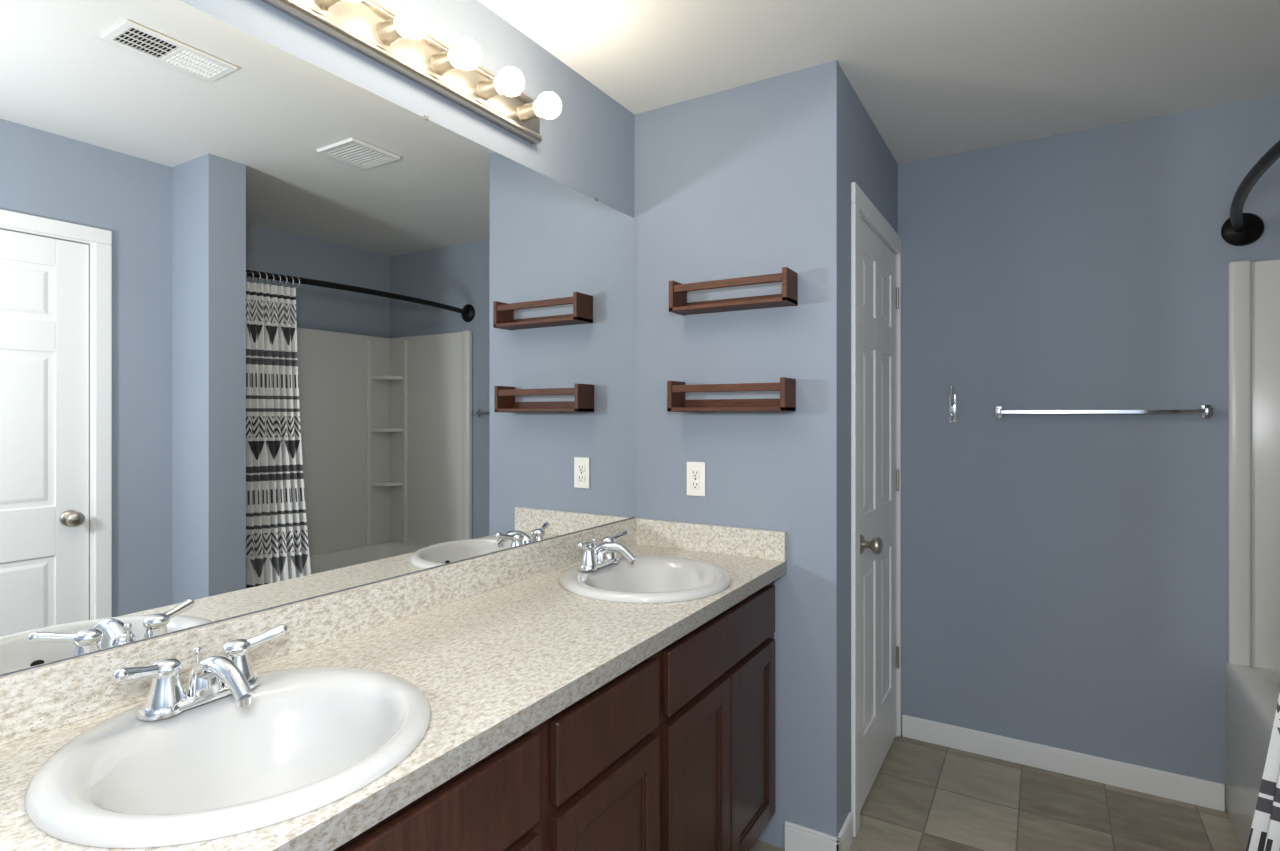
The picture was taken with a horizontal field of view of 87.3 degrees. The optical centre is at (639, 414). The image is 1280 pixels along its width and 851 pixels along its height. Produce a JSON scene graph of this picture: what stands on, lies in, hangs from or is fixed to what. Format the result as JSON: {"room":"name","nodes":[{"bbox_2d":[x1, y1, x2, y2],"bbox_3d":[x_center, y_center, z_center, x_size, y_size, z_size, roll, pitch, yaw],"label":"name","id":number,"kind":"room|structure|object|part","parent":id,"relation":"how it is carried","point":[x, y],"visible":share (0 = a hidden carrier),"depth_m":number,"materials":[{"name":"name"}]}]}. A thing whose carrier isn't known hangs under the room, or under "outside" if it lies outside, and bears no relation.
{"room":"bathroom","nodes":[
{"label":"bathroom","id":0,"kind":"room"},
{"bbox_2d":[1,518,630,675],"bbox_3d":[-0.493,0.866,1.713,0.100,1.000,3.834,0,0,31],"label":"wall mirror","id":1,"kind":"object","parent":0,"point":[254,612],"depth_m":1.20,"materials":[{"name":"blue paint"}]},
{"bbox_2d":[181,0,633,217],"bbox_3d":[-0.493,-0.888,1.713,0.100,0.372,3.834,0,0,31],"label":"wall","id":2,"kind":"structure","parent":0,"point":[585,145],"depth_m":1.81,"materials":[{"name":"blue paint"}]},
{"bbox_2d":[0,0,635,675],"bbox_3d":[-0.557,-0.170,1.596,0.110,1.072,1.932,0,0,31],"label":"mirror","id":3,"kind":"object","parent":2,"relation":"attached to","point":[278,326],"depth_m":1.24,"materials":[{"name":"clear glass"}]},
{"bbox_2d":[262,0,561,143],"bbox_3d":[-0.473,-0.830,1.500,0.150,0.114,0.900,0,0,31],"label":"vanity light","id":4,"kind":"object","parent":2,"relation":"attached to","point":[402,41],"visible":1,"depth_m":1.53,"materials":[{"name":"white glass"}]},
{"bbox_2d":[634,60,844,848],"bbox_3d":[0.313,0.146,2.258,0.717,2.440,0.100,0,0,31],"label":"wall","id":5,"kind":"structure","parent":0,"point":[747,180],"depth_m":2.14,"materials":[{"name":"blue paint"}]},
{"bbox_2d":[687,462,704,496],"bbox_3d":[0.188,0.216,2.268,0.070,0.115,0.008,0,0,31],"label":"duplex electrical outlet","id":6,"kind":"object","parent":5,"relation":"attached to","point":[695,478],"visible":1,"depth_m":2.27,"materials":[{"name":"white plastic"}]},
{"bbox_2d":[667,377,795,411],"bbox_3d":[0.287,-0.062,2.153,0.402,0.102,0.103,0,0,31],"label":"shelf","id":7,"kind":"object","parent":5,"relation":"attached to","point":[678,402],"visible":1,"depth_m":2.13,"materials":[{"name":"brown wood"}]},
{"bbox_2d":[669,267,797,315],"bbox_3d":[0.293,-0.391,2.150,0.402,0.102,0.103,0,0,31],"label":"shelf","id":8,"kind":"object","parent":5,"relation":"attached to","point":[680,305],"visible":1,"depth_m":2.12,"materials":[{"name":"brown wood"}]},
{"bbox_2d":[785,821,840,850],"bbox_3d":[0.528,1.320,2.062,0.172,0.092,0.012,0,0,31],"label":"baseboard","id":9,"kind":"structure","parent":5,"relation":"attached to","point":[799,837],"depth_m":2.06,"materials":[{"name":"white paint"}]},
{"bbox_2d":[845,75,897,819],"bbox_3d":[0.831,0.146,2.520,0.100,2.440,0.884,0,0,31],"label":"wall","id":10,"kind":"structure","parent":0,"point":[849,134],"depth_m":2.18,"materials":[{"name":"blue paint"}]},
{"bbox_2d":[837,812,852,850],"bbox_3d":[0.635,1.320,2.085,0.012,0.092,0.163,0,0,31],"label":"baseboard","id":11,"kind":"structure","parent":10,"relation":"attached to","point":[845,835],"depth_m":2.09,"materials":[{"name":"white paint"}]},
{"bbox_2d":[851,182,900,836],"bbox_3d":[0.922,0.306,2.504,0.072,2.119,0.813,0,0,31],"label":"door frame","id":12,"kind":"structure","parent":10,"relation":"in","point":[864,206],"depth_m":2.19,"materials":[{"name":"white paint"}]},
{"bbox_3d":[0.784,0.441,2.275,0.072,0.064,0.064,0,0,31],"label":"knob","id":13,"kind":"part","parent":12,"relation":"part of","materials":[{"name":"silver metal"}]},
{"bbox_2d":[860,218,895,810],"bbox_3d":[0.888,0.339,2.551,0.035,2.030,0.704,0,0,31],"label":"closet door","id":14,"kind":"structure","parent":10,"relation":"in","point":[877,489],"depth_m":2.53,"materials":[{"name":"white paint"}]},
{"bbox_2d":[896,288,898,667],"bbox_3d":[1.091,0.266,2.842,0.011,1.610,0.010,0,0,31],"label":"closet door hinges","id":15,"kind":"object","parent":10,"relation":"attached to","point":[897,481],"visible":1,"depth_m":2.84,"materials":[{"name":"silver metal"}]},
{"bbox_2d":[478,0,1279,163],"bbox_3d":[0.651,-1.124,1.024,2.770,0.100,3.834,0,0,31],"label":"ceiling","id":16,"kind":"structure","parent":0,"point":[927,79],"depth_m":2.00,"materials":[{"name":"white paint"}]},
{"bbox_2d":[749,735,1244,850],"bbox_3d":[0.651,1.416,1.024,2.770,0.100,3.834,0,0,31],"label":"floor","id":17,"kind":"structure","parent":0,"point":[924,796],"depth_m":2.30,"materials":[{"name":"tile"}]},
{"bbox_2d":[336,578,777,850],"bbox_3d":[-0.284,0.928,1.435,0.540,0.876,1.914,0,0,31],"label":"bathroom vanity","id":18,"kind":"object","parent":17,"relation":"on","point":[608,688],"depth_m":1.41,"materials":[{"name":"wood"}]},
{"bbox_2d":[0,542,786,850],"bbox_3d":[-0.278,0.476,1.427,0.560,0.039,1.930,0,0,31],"label":"countertop","id":19,"kind":"structure","parent":18,"relation":"on","point":[543,652],"depth_m":1.29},
{"bbox_2d":[108,618,287,717],"bbox_3d":[-0.634,0.395,1.012,0.155,0.086,0.232,0,0,31],"label":"faucet","id":20,"kind":"object","parent":19,"relation":"on","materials":[{"name":"silver metal"}]},
{"bbox_2d":[0,642,503,850],"bbox_3d":[-0.542,0.520,0.943,0.476,0.166,0.476,0,0,31],"label":"sink","id":21,"kind":"object","parent":19,"relation":"in","point":[330,723],"depth_m":0.96,"materials":[{"name":"white ceramic"}]},
{"bbox_2d":[572,530,639,569],"bbox_3d":[-0.079,0.395,1.934,0.155,0.086,0.232,0,0,31],"label":"faucet","id":22,"kind":"object","parent":19,"relation":"on","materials":[{"name":"silver metal"}]},
{"bbox_2d":[520,550,759,613],"bbox_3d":[0.013,0.520,1.864,0.476,0.166,0.476,0,0,31],"label":"sink","id":23,"kind":"object","parent":19,"relation":"in","point":[674,583],"depth_m":1.92,"materials":[{"name":"white ceramic"}]},
{"bbox_2d":[1226,259,1279,850],"bbox_3d":[1.984,0.422,1.504,0.778,1.889,1.430,0,0,31],"label":"bathtub","id":24,"kind":"object","parent":17,"relation":"on","point":[1252,679],"visible":1,"depth_m":2.25,"materials":[{"name":"white plastic"}]},
{"bbox_2d":[1226,661,1279,850],"bbox_3d":[1.984,1.106,1.504,0.778,0.520,1.430,0,0,31],"label":"tub","id":25,"kind":"object","parent":24,"relation":"in","point":[1253,687],"depth_m":2.12,"materials":[{"name":"white plastic"}]},
{"bbox_2d":[898,94,1279,810],"bbox_3d":[1.615,0.146,2.622,2.770,2.440,0.100,0,0,31],"label":"wall","id":26,"kind":"structure","parent":0,"point":[1064,580],"depth_m":2.54,"materials":[{"name":"blue paint"}]},
{"bbox_2d":[949,385,956,422],"bbox_3d":[1.268,-0.044,2.726,0.026,0.152,0.078,0,0,31],"label":"robe hook","id":27,"kind":"object","parent":26,"relation":"attached to","point":[953,407],"visible":1,"depth_m":2.75,"materials":[{"name":"silver metal"}]},
{"bbox_2d":[902,714,1224,810],"bbox_3d":[1.566,1.320,2.586,1.050,0.092,0.012,0,0,31],"label":"baseboard","id":28,"kind":"structure","parent":26,"relation":"attached to","point":[1185,789],"depth_m":2.54,"materials":[{"name":"white paint"}]},
{"bbox_2d":[995,405,1213,418],"bbox_3d":[1.687,-0.012,2.482,0.666,0.048,0.062,0,0,31],"label":"towel rail","id":29,"kind":"object","parent":26,"relation":"attached to","point":[1206,411],"visible":1,"depth_m":2.43,"materials":[{"name":"silver metal"}]},
{"bbox_2d":[1221,140,1279,850],"bbox_3d":[1.597,0.258,1.737,0.326,1.896,1.434,0,0,31],"label":"shower curtain","id":30,"kind":"object","parent":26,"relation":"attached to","point":[1239,227],"visible":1,"depth_m":1.40,"materials":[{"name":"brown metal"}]},
{"bbox_3d":[1.662,-0.634,1.698,0.175,0.112,1.434,0,0,31],"label":"rod","id":31,"kind":"part","parent":30,"relation":"part of","materials":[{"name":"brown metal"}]}
]}

